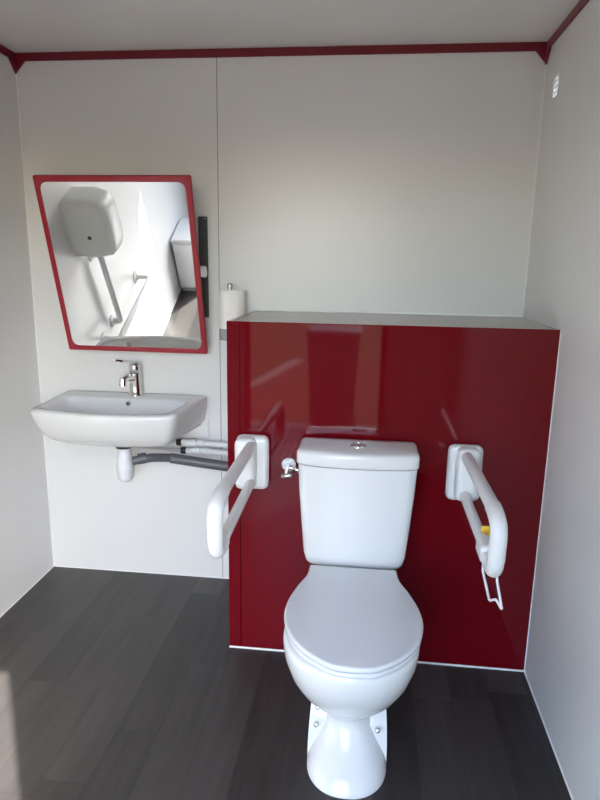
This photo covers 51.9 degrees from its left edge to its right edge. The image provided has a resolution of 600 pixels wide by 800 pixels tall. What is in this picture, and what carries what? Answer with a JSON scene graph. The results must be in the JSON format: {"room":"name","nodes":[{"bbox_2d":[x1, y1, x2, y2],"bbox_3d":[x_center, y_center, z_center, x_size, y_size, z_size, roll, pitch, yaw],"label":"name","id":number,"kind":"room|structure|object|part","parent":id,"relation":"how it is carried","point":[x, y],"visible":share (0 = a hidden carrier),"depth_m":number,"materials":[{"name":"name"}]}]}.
{"room":"public restroom","nodes":[
{"label":"public restroom","id":0,"kind":"room"},
{"bbox_2d":[0,53,52,615],"bbox_3d":[-1.296,-0.006,1.339,0.060,2.156,2.630,2,13,6],"label":"wall","id":1,"kind":"structure","parent":0,"point":[26,555],"depth_m":2.48,"materials":[{"name":"white paint"}]},
{"bbox_2d":[0,44,16,73],"bbox_3d":[-1.243,-1.027,1.136,0.007,0.074,2.563,2,13,6],"label":"trim","id":2,"kind":"structure","parent":1,"relation":"attached to","point":[5,51],"depth_m":2.34,"materials":[{"name":"red paint"}]},
{"bbox_2d":[0,566,53,617],"bbox_3d":[-1.279,1.040,1.597,0.006,0.006,2.570,2,13,6],"label":"baseboard","id":3,"kind":"structure","parent":1,"relation":"attached to","point":[53,566],"depth_m":2.61,"materials":[{"name":"white plastic"}]},
{"bbox_2d":[17,51,544,577],"bbox_3d":[-0.127,-0.253,2.536,2.110,2.156,0.060,2,13,6],"label":"wall","id":4,"kind":"structure","parent":0,"point":[404,183],"depth_m":2.38,"materials":[{"name":"white paint"}]},
{"bbox_2d":[16,74,53,565],"bbox_3d":[-1.119,-0.261,2.616,0.006,2.106,0.006,2,13,6],"label":"trim","id":5,"kind":"structure","parent":4,"relation":"attached to","point":[16,74],"depth_m":2.58,"materials":[{"name":"white plastic"}]},
{"bbox_2d":[30,390,206,447],"bbox_3d":[-0.714,0.090,2.427,0.610,0.164,0.414,2,13,6],"label":"washbasin","id":6,"kind":"object","parent":4,"relation":"attached to","point":[81,417],"visible":0.97,"depth_m":2.30,"materials":[{"name":"white ceramic"}]},
{"bbox_2d":[111,359,142,395],"bbox_3d":[-0.696,-0.092,2.497,0.060,0.162,0.151,5,13,19],"label":"mixer tap","id":7,"kind":"object","parent":6,"relation":"on","point":[135,388],"visible":1,"depth_m":2.52,"materials":[{"name":"silver metal"}]},
{"bbox_3d":[-0.704,-0.154,2.482,0.026,0.034,0.131,7,14,26],"label":"lever","id":8,"kind":"part","parent":7,"relation":"part of","materials":[{"name":"silver metal"}]},
{"bbox_3d":[-0.694,-0.082,2.480,0.030,0.042,0.118,3,13,11],"label":"spout","id":9,"kind":"part","parent":7,"relation":"part of","materials":[{"name":"silver metal"}]},
{"bbox_2d":[116,447,170,481],"bbox_3d":[-0.627,0.242,2.497,0.230,0.160,0.070,-5,14,-25],"label":"trap","id":10,"kind":"object","parent":6,"relation":"attached to","point":[125,464],"visible":0.85,"depth_m":2.45,"materials":[{"name":"white plastic"}]},
{"bbox_2d":[116,447,131,449],"bbox_3d":[-0.699,0.179,2.447,0.068,0.019,0.068,2,13,6],"label":"washer","id":11,"kind":"object","parent":10,"relation":"in","point":[119,448],"depth_m":2.42,"materials":[{"name":"white plastic"}]},
{"bbox_2d":[116,448,133,481],"bbox_3d":[-0.700,0.257,2.464,0.070,0.142,0.070,2,13,6],"label":"cup","id":12,"kind":"object","parent":10,"relation":"on","point":[125,461],"depth_m":2.44,"materials":[{"name":"white plastic"}]},
{"bbox_2d":[32,175,208,353],"bbox_3d":[-0.663,-0.503,2.369,0.612,0.654,0.275,2,13,6],"label":"mirror","id":13,"kind":"object","parent":4,"relation":"attached to","point":[129,271],"visible":1,"depth_m":2.32,"materials":[{"name":"red mirror"}]},
{"bbox_3d":[-0.386,-0.530,2.467,0.036,0.394,0.012,2,13,6],"label":"wall plate","id":14,"kind":"part","parent":13,"relation":"part of","materials":[{"name":"grey plastic"}]},
{"bbox_3d":[-0.379,-0.488,2.345,0.042,0.041,0.042,2,13,6],"label":"pivot knob","id":15,"kind":"part","parent":13,"relation":"part of","materials":[{"name":"white plastic"}]},
{"bbox_2d":[54,565,228,578],"bbox_3d":[-0.671,0.784,2.794,0.938,0.006,0.006,2,13,6],"label":"baseboard","id":16,"kind":"structure","parent":4,"relation":"attached to","point":[54,565],"depth_m":2.80,"materials":[{"name":"white plastic"}]},
{"bbox_2d":[216,58,222,576],"bbox_3d":[-0.329,-0.241,2.531,0.003,2.128,0.003,2,13,6],"label":"trim","id":17,"kind":"structure","parent":4,"relation":"attached to","point":[216,58],"depth_m":2.44,"materials":[{"name":"grey"}]},
{"bbox_2d":[219,283,232,340],"bbox_3d":[-0.267,-0.349,2.439,0.104,0.221,0.118,2,13,6],"label":"spindle","id":18,"kind":"object","parent":4,"relation":"attached to","point":[222,332],"visible":0.31,"depth_m":2.41,"materials":[{"name":"grey plastic"}]},
{"bbox_2d":[219,329,226,340],"bbox_3d":[-0.269,-0.262,2.451,0.104,0.043,0.104,2,13,6],"label":"tray","id":19,"kind":"object","parent":18,"relation":"on","point":[222,332],"depth_m":2.41,"materials":[{"name":"grey plastic"}]},
{"bbox_2d":[218,289,245,328],"bbox_3d":[-0.267,-0.358,2.430,0.106,0.149,0.106,2,13,6],"label":"paper roll","id":20,"kind":"object","parent":18,"relation":"on","point":[232,303],"visible":0.7,"depth_m":2.38,"materials":[{"name":"white paper"}]},
{"bbox_2d":[15,42,546,71],"bbox_3d":[-0.115,-1.262,2.278,1.990,0.074,0.007,2,13,6],"label":"trim","id":21,"kind":"structure","parent":4,"relation":"attached to","point":[540,48],"depth_m":2.26,"materials":[{"name":"red paint"}]},
{"bbox_2d":[254,309,522,316],"bbox_3d":[0.337,-0.343,2.431,1.052,0.008,0.008,2,13,6],"label":"trim","id":22,"kind":"structure","parent":4,"relation":"attached to","point":[254,309],"depth_m":2.43,"materials":[{"name":"white plastic"}]},
{"bbox_2d":[522,65,546,315],"bbox_3d":[0.866,-0.766,2.277,0.006,0.911,0.006,2,13,6],"label":"trim","id":23,"kind":"structure","parent":4,"relation":"attached to","point":[545,65],"depth_m":2.27,"materials":[{"name":"white plastic"}]},
{"bbox_2d":[0,566,571,799],"bbox_3d":[-0.292,1.105,1.498,2.110,0.050,2.690,2,13,6],"label":"floor","id":24,"kind":"structure","parent":0,"point":[115,685],"depth_m":1.94,"materials":[{"name":"grey laminate"}]},
{"bbox_2d":[283,437,422,798],"bbox_3d":[0.152,0.596,1.796,0.386,0.828,0.683,2,13,6],"label":"toilet","id":25,"kind":"object","parent":24,"relation":"on","point":[353,633],"visible":1,"depth_m":1.74,"materials":[{"name":"white ceramic"}]},
{"bbox_3d":[0.151,0.797,1.847,0.367,0.414,0.669,2,13,6],"label":"bowl","id":26,"kind":"part","parent":25,"relation":"part of","materials":[{"name":"white ceramic"}]},
{"bbox_3d":[0.146,0.607,1.704,0.371,0.015,0.491,2,13,6],"label":"seat","id":27,"kind":"part","parent":25,"relation":"part of","materials":[{"name":"white plastic"}]},
{"bbox_3d":[0.146,0.589,1.702,0.377,0.018,0.504,2,13,6],"label":"lid","id":28,"kind":"part","parent":25,"relation":"part of","materials":[{"name":"white plastic"}]},
{"bbox_3d":[0.184,0.169,1.961,0.381,0.054,0.173,2,13,6],"label":"cistern lid","id":29,"kind":"part","parent":25,"relation":"part of","materials":[{"name":"white ceramic"}]},
{"bbox_2d":[226,310,559,669],"bbox_3d":[0.300,0.294,2.322,1.052,1.195,0.490,2,13,6],"label":"half wall","id":30,"kind":"structure","parent":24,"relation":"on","point":[435,383],"depth_m":2.04,"materials":[{"name":"red laminate"}]},
{"bbox_2d":[132,447,227,455],"bbox_3d":[-0.469,0.211,2.583,0.535,0.039,0.045,1,13,2],"label":"pipe","id":31,"kind":"object","parent":30,"relation":"attached to","point":[184,450],"visible":0.79,"depth_m":2.58,"materials":[{"name":"white plastic"}]},
{"bbox_2d":[170,453,227,470],"bbox_3d":[-0.370,0.264,2.543,0.332,0.087,0.042,1,12,0],"label":"pipe","id":32,"kind":"object","parent":30,"relation":"attached to","point":[180,459],"visible":0.66,"depth_m":2.52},
{"bbox_2d":[171,439,227,447],"bbox_3d":[-0.454,0.177,2.575,0.506,0.039,0.047,1,13,2],"label":"pipe","id":33,"kind":"object","parent":30,"relation":"attached to","point":[181,442],"visible":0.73,"depth_m":2.56,"materials":[{"name":"white plastic"}]},
{"bbox_3d":[-0.228,0.324,2.147,0.042,1.195,0.018,2,13,6],"label":"corner post","id":34,"kind":"part","parent":30,"relation":"part of","materials":[{"name":"plastic"}]},
{"bbox_2d":[207,434,268,558],"bbox_3d":[-0.190,0.267,1.814,0.111,0.188,0.593,2,13,6],"label":"grab rail","id":35,"kind":"object","parent":30,"relation":"attached to","point":[249,471],"visible":1,"depth_m":1.81,"materials":[{"name":"white plastic"}]},
{"bbox_3d":[-0.188,0.272,1.791,0.037,0.176,0.542,2,13,5],"label":"rail","id":36,"kind":"part","parent":35,"relation":"part of","materials":[{"name":"white plastic"}]},
{"bbox_3d":[-0.159,0.208,2.080,0.111,0.188,0.046,2,13,6],"label":"wall plate","id":37,"kind":"part","parent":35,"relation":"part of","materials":[{"name":"white plastic"}]},
{"bbox_3d":[-0.213,0.272,2.386,0.016,1.194,0.472,2,13,6],"label":"panel","id":38,"kind":"part","parent":30,"relation":"part of","materials":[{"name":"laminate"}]},
{"bbox_2d":[281,458,298,478],"bbox_3d":[-0.018,0.230,2.062,0.093,0.059,0.058,2,13,6],"label":"valve","id":39,"kind":"object","parent":30,"relation":"attached to","point":[288,464],"visible":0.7,"depth_m":2.05,"materials":[{"name":"silver metal"}]},
{"bbox_3d":[-0.044,0.242,2.050,0.040,0.041,0.026,2,13,6],"label":"handle","id":40,"kind":"part","parent":39,"relation":"part of","materials":[{"name":"metal"}]},
{"bbox_2d":[229,645,523,671],"bbox_3d":[0.263,0.928,2.213,1.052,0.009,0.008,2,13,6],"label":"trim","id":41,"kind":"structure","parent":30,"relation":"attached to","point":[231,646],"depth_m":2.19,"materials":[{"name":"white plastic"}]},
{"bbox_3d":[0.320,-0.281,2.204,1.030,0.019,0.471,2,13,6],"label":"panel","id":42,"kind":"part","parent":30,"relation":"part of","materials":[{"name":"grey laminate"}]},
{"bbox_2d":[445,444,507,577],"bbox_3d":[0.503,0.294,1.741,0.111,0.188,0.593,2,13,6],"label":"grab rail","id":43,"kind":"object","parent":30,"relation":"attached to","point":[465,479],"visible":1,"depth_m":1.75,"materials":[{"name":"white plastic"}]},
{"bbox_3d":[0.534,0.236,2.006,0.111,0.188,0.046,2,13,6],"label":"wall plate","id":44,"kind":"part","parent":43,"relation":"part of","materials":[{"name":"white plastic"}]},
{"bbox_3d":[0.500,0.299,1.718,0.039,0.176,0.542,2,13,6],"label":"rail","id":45,"kind":"part","parent":43,"relation":"part of","materials":[{"name":"white plastic"}]},
{"bbox_2d":[476,526,502,609],"bbox_3d":[0.502,0.438,1.623,0.072,0.166,0.147,2,13,6],"label":"toilet roll holder","id":46,"kind":"object","parent":43,"relation":"hanging from","point":[482,541],"visible":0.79,"depth_m":1.61,"materials":[{"name":"white plastic"}]},
{"bbox_2d":[0,0,579,52],"bbox_3d":[-0.257,-1.049,1.021,2.110,0.050,2.690,2,13,6],"label":"ceiling","id":47,"kind":"structure","parent":0,"point":[26,26],"depth_m":2.03,"materials":[{"name":"paint"}]},
{"bbox_2d":[523,0,599,799],"bbox_3d":[0.741,0.075,1.122,0.060,2.156,2.630,2,13,6],"label":"wall","id":48,"kind":"structure","parent":0,"point":[562,665],"depth_m":1.77,"materials":[{"name":"white paint"}]},
{"bbox_2d":[524,330,560,670],"bbox_3d":[0.795,0.367,2.028,0.004,1.195,0.004,2,13,6],"label":"trim","id":49,"kind":"structure","parent":48,"relation":"attached to","point":[560,330],"depth_m":2.02,"materials":[{"name":"white plastic"}]},
{"bbox_2d":[524,671,572,799],"bbox_3d":[0.669,1.171,1.149,0.006,0.006,2.079,2,13,6],"label":"baseboard","id":50,"kind":"structure","parent":48,"relation":"attached to","point":[524,671],"depth_m":1.84,"materials":[{"name":"white plastic"}]},
{"bbox_2d":[552,70,560,99],"bbox_3d":[0.859,-1.043,2.047,0.018,0.079,0.060,2,13,6],"label":"air vent","id":51,"kind":"object","parent":48,"relation":"in","point":[557,75],"visible":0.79,"depth_m":2.05,"materials":[{"name":"white plastic"}]},
{"bbox_2d":[545,0,589,64],"bbox_3d":[0.727,-0.948,0.926,0.007,0.074,2.563,2,13,6],"label":"trim","id":52,"kind":"structure","parent":48,"relation":"attached to","point":[581,4],"depth_m":1.97,"materials":[{"name":"red paint"}]}
]}

